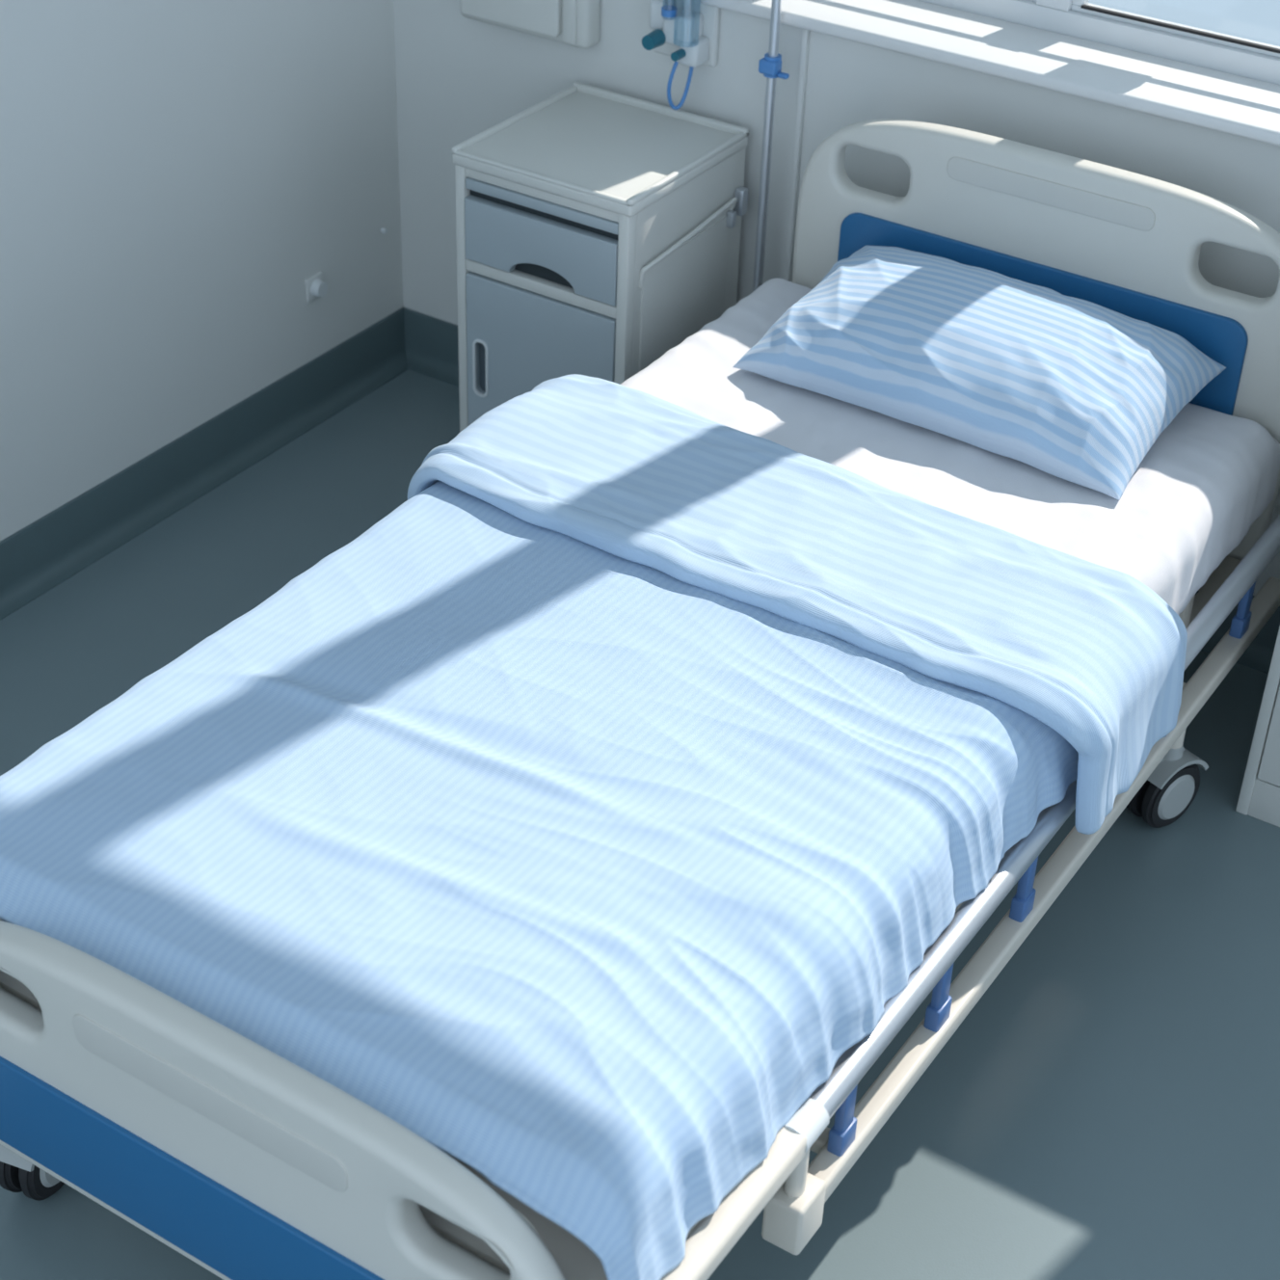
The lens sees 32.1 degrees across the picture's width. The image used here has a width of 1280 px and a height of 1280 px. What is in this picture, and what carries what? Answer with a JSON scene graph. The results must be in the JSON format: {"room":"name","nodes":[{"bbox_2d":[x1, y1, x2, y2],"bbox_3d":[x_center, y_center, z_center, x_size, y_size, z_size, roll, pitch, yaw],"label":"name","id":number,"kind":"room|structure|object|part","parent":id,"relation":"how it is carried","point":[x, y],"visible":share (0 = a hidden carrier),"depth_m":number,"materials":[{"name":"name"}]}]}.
{"room":"hospital room","nodes":[
{"label":"hospital room","id":0,"kind":"room"},
{"bbox_2d":[0,0,403,541],"bbox_3d":[-1.930,-0.725,2.122,0.200,3.100,5.620,22,39,26],"label":"wall","id":1,"kind":"structure","parent":0,"point":[174,174],"depth_m":3.99,"materials":[{"name":"paint"}]},
{"bbox_2d":[0,306,408,620],"bbox_3d":[-1.944,0.601,2.832,0.045,0.114,5.360,22,39,26],"label":"baseboard","id":2,"kind":"structure","parent":1,"relation":"attached to","point":[70,538],"depth_m":4.24,"materials":[{"name":"plastic"}]},
{"bbox_2d":[304,271,327,302],"bbox_3d":[-0.635,-0.694,4.387,0.025,0.050,0.050,22,39,26],"label":"wall outlet","id":3,"kind":"object","parent":1,"relation":"attached to","point":[315,286],"visible":1,"depth_m":4.38,"materials":[{"name":"paint"}]},
{"bbox_2d":[310,278,327,296],"bbox_3d":[-0.632,-0.692,4.385,0.018,0.036,0.036,22,39,26],"label":"socket","id":4,"kind":"object","parent":3,"relation":"attached to","point":[318,288],"depth_m":4.38,"materials":[{"name":"white plastic"}]},
{"bbox_2d":[380,227,387,234],"bbox_3d":[-0.520,-0.831,4.520,0.010,0.010,0.010,22,39,26],"label":"wall hook","id":5,"kind":"object","parent":1,"relation":"attached to","point":[384,230],"visible":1,"depth_m":4.52,"materials":[{"name":"white plastic"}]},
{"bbox_2d":[0,369,1279,1279],"bbox_3d":[-0.033,1.363,2.029,4.850,0.100,5.620,22,39,26],"label":"floor","id":6,"kind":"structure","parent":0,"point":[1107,1107],"depth_m":3.16,"materials":[{"name":"plastic"}]},
{"bbox_2d":[451,81,748,432],"bbox_3d":[-0.072,-0.586,4.106,0.389,0.719,0.385,22,39,26],"label":"bedside cabinet","id":7,"kind":"object","parent":6,"relation":"on","point":[599,229],"visible":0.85,"depth_m":3.90,"materials":[{"name":"white plastic"}]},
{"bbox_3d":[-0.179,-0.440,4.029,0.319,0.405,0.020,22,39,26],"label":"door","id":8,"kind":"part","parent":7,"relation":"part of","materials":[{"name":"grey plastic"}]},
{"bbox_3d":[-0.170,-0.677,3.864,0.319,0.115,0.020,22,39,26],"label":"drawer","id":9,"kind":"part","parent":7,"relation":"part of","materials":[{"name":"grey plastic"}]},
{"bbox_2d":[465,177,618,234],"bbox_3d":[-0.165,-0.748,3.820,0.321,0.020,0.022,22,39,26],"label":"shelf","id":10,"kind":"object","parent":7,"relation":"attached to","point":[568,215],"depth_m":3.82,"materials":[{"name":"grey plastic"}]},
{"bbox_3d":[-0.172,-0.514,3.983,0.363,0.635,0.027,22,39,26],"label":"frame","id":11,"kind":"part","parent":7,"relation":"part of","materials":[{"name":"white plastic"}]},
{"bbox_3d":[0.078,-0.595,3.982,0.005,0.255,0.284,22,39,26],"label":"panel","id":12,"kind":"part","parent":7,"relation":"part of","materials":[{"name":"white plastic"}]},
{"bbox_2d":[0,118,1279,1279],"bbox_3d":[0.093,0.049,3.081,1.084,0.860,2.062,22,39,26],"label":"hospital bed","id":13,"kind":"object","parent":6,"relation":"on","point":[237,1158],"visible":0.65,"depth_m":2.53,"materials":[{"name":"beige plastic"}]},
{"bbox_3d":[-0.461,0.645,2.443,0.800,0.147,0.011,22,39,26],"label":"footboard blue panel","id":14,"kind":"part","parent":13,"relation":"part of","materials":[{"name":"plastic"}]},
{"bbox_3d":[-0.445,0.564,2.412,0.910,0.377,0.046,22,39,26],"label":"footboard","id":15,"kind":"part","parent":13,"relation":"part of","materials":[{"name":"beige plastic"}]},
{"bbox_2d":[0,373,1187,1279],"bbox_3d":[-0.056,0.139,2.838,1.126,0.233,1.366,22,39,26],"label":"duvet","id":16,"kind":"object","parent":13,"relation":"on","point":[573,819],"visible":1,"depth_m":2.67,"materials":[{"name":"blue fabric"}]},
{"bbox_3d":[-0.353,0.500,2.580,1.068,0.165,0.380,22,39,26],"label":"rail","id":17,"kind":"part","parent":13,"relation":"part of","materials":[{"name":"beige paint"}]},
{"bbox_2d":[620,278,1279,614],"bbox_3d":[0.112,-0.002,3.082,0.951,0.152,1.885,22,39,26],"label":"mattress","id":18,"kind":"object","parent":13,"relation":"on","point":[1193,497],"visible":0.2,"depth_m":3.38,"materials":[{"name":"white fabric"}]},
{"bbox_2d":[732,245,1226,500],"bbox_3d":[0.536,-0.468,3.504,0.680,0.156,0.397,22,39,26],"label":"pillow","id":19,"kind":"object","parent":18,"relation":"on","point":[1080,391],"visible":1,"depth_m":3.40,"materials":[{"name":"blue fabric"}]},
{"bbox_3d":[0.656,-0.506,3.715,0.914,0.640,0.044,22,39,26],"label":"headboard","id":20,"kind":"part","parent":13,"relation":"part of","materials":[{"name":"beige plastic"}]},
{"bbox_3d":[0.643,-0.496,3.697,0.724,0.282,0.012,22,39,26],"label":"headboard blue panel","id":21,"kind":"part","parent":13,"relation":"part of","materials":[{"name":"plastic"}]},
{"bbox_3d":[0.827,0.121,3.425,0.040,0.097,0.040,-22,41,-30],"label":"caster post","id":22,"kind":"part","parent":13,"relation":"part of","materials":[{"name":"white metal"}]},
{"bbox_2d":[752,0,789,292],"bbox_3d":[0.231,-1.008,3.819,0.258,1.757,0.108,22,39,26],"label":"pole","id":23,"kind":"object","parent":6,"relation":"on","point":[770,66],"visible":0.44,"depth_m":3.88,"materials":[{"name":"metal"}]},
{"bbox_2d":[1235,626,1279,826],"bbox_3d":[1.241,-0.133,3.338,0.414,0.934,0.401,22,39,26],"label":"base cabinet","id":24,"kind":"object","parent":6,"relation":"on","point":[1259,797],"visible":1,"depth_m":3.48,"materials":[{"name":"white plastic"}]},
{"bbox_3d":[1.129,0.017,3.256,0.344,0.620,0.020,22,39,26],"label":"door","id":25,"kind":"part","parent":24,"relation":"part of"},
{"bbox_2d":[393,0,1279,595],"bbox_3d":[1.481,-1.195,2.981,4.450,3.100,0.260,22,39,26],"label":"wall","id":26,"kind":"structure","parent":0,"point":[459,77],"depth_m":3.96,"materials":[{"name":"paint"}]},
{"bbox_2d":[460,0,599,48],"bbox_3d":[-0.203,-1.262,4.027,0.290,0.330,0.060,22,39,26],"label":"housing","id":27,"kind":"object","parent":26,"relation":"attached to","point":[588,11],"depth_m":4.03,"materials":[{"name":"white plastic"}]},
{"bbox_2d":[460,0,561,37],"bbox_3d":[-0.234,-1.259,4.016,0.220,0.305,0.016,22,39,26],"label":"lid","id":28,"kind":"object","parent":27,"relation":"attached to","point":[539,16],"visible":1,"depth_m":4.07,"materials":[{"name":"white plastic"}]},
{"bbox_3d":[-0.123,-1.214,3.962,0.027,0.310,0.012,22,39,26],"label":"hinge","id":29,"kind":"part","parent":27,"relation":"part of","materials":[{"name":"white plastic"}]},
{"bbox_2d":[641,0,719,109],"bbox_3d":[0.063,-1.113,3.893,0.130,0.365,0.095,22,39,26],"label":"oxygen flowmeter","id":30,"kind":"object","parent":26,"relation":"attached to","point":[686,31],"visible":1,"depth_m":3.91,"materials":[{"name":"paint"}]},
{"bbox_3d":[0.041,-1.045,3.913,0.073,0.040,0.035,22,39,26],"label":"knob","id":31,"kind":"part","parent":30,"relation":"part of","materials":[{"name":"teal plastic"}]},
{"bbox_2d":[784,28,810,281],"bbox_3d":[0.274,-0.716,4.053,0.010,0.815,0.012,22,39,26],"label":"trim","id":32,"kind":"structure","parent":26,"relation":"attached to","point":[806,33],"depth_m":3.94,"materials":[{"name":"paint"}]},
{"bbox_2d":[401,307,1279,673],"bbox_3d":[1.351,0.100,3.728,4.450,0.114,0.045,22,39,26],"label":"baseboard","id":33,"kind":"structure","parent":26,"relation":"attached to","point":[432,343],"depth_m":4.65,"materials":[{"name":"plastic"}]},
{"bbox_2d":[700,0,1279,146],"bbox_3d":[0.970,-0.842,3.525,1.940,0.023,0.200,22,39,26],"label":"window sill","id":34,"kind":"structure","parent":26,"relation":"attached to","point":[1237,105],"depth_m":3.65,"materials":[{"name":"white stone"}]},
{"bbox_2d":[917,0,1279,85],"bbox_3d":[1.045,-1.687,3.077,1.690,1.930,0.055,22,39,26],"label":"frame","id":35,"kind":"object","parent":26,"relation":"attached to","point":[1057,16],"visible":0.71,"depth_m":3.69,"materials":[{"name":"white plastic"}]},
{"bbox_2d":[1029,0,1279,57],"bbox_3d":[1.020,-0.987,3.567,1.610,0.096,0.026,22,39,26],"label":"window","id":36,"kind":"structure","parent":26,"relation":"in","point":[1077,4],"depth_m":3.66,"materials":[{"name":"white plastic"}]},
{"bbox_2d":[1080,4,1279,53],"bbox_3d":[1.013,-0.951,3.581,1.574,0.005,0.008,22,39,26],"label":"gasket","id":37,"kind":"object","parent":36,"relation":"attached to","point":[1086,7],"visible":1,"depth_m":3.64,"materials":[{"name":"black rubber"}]}
]}

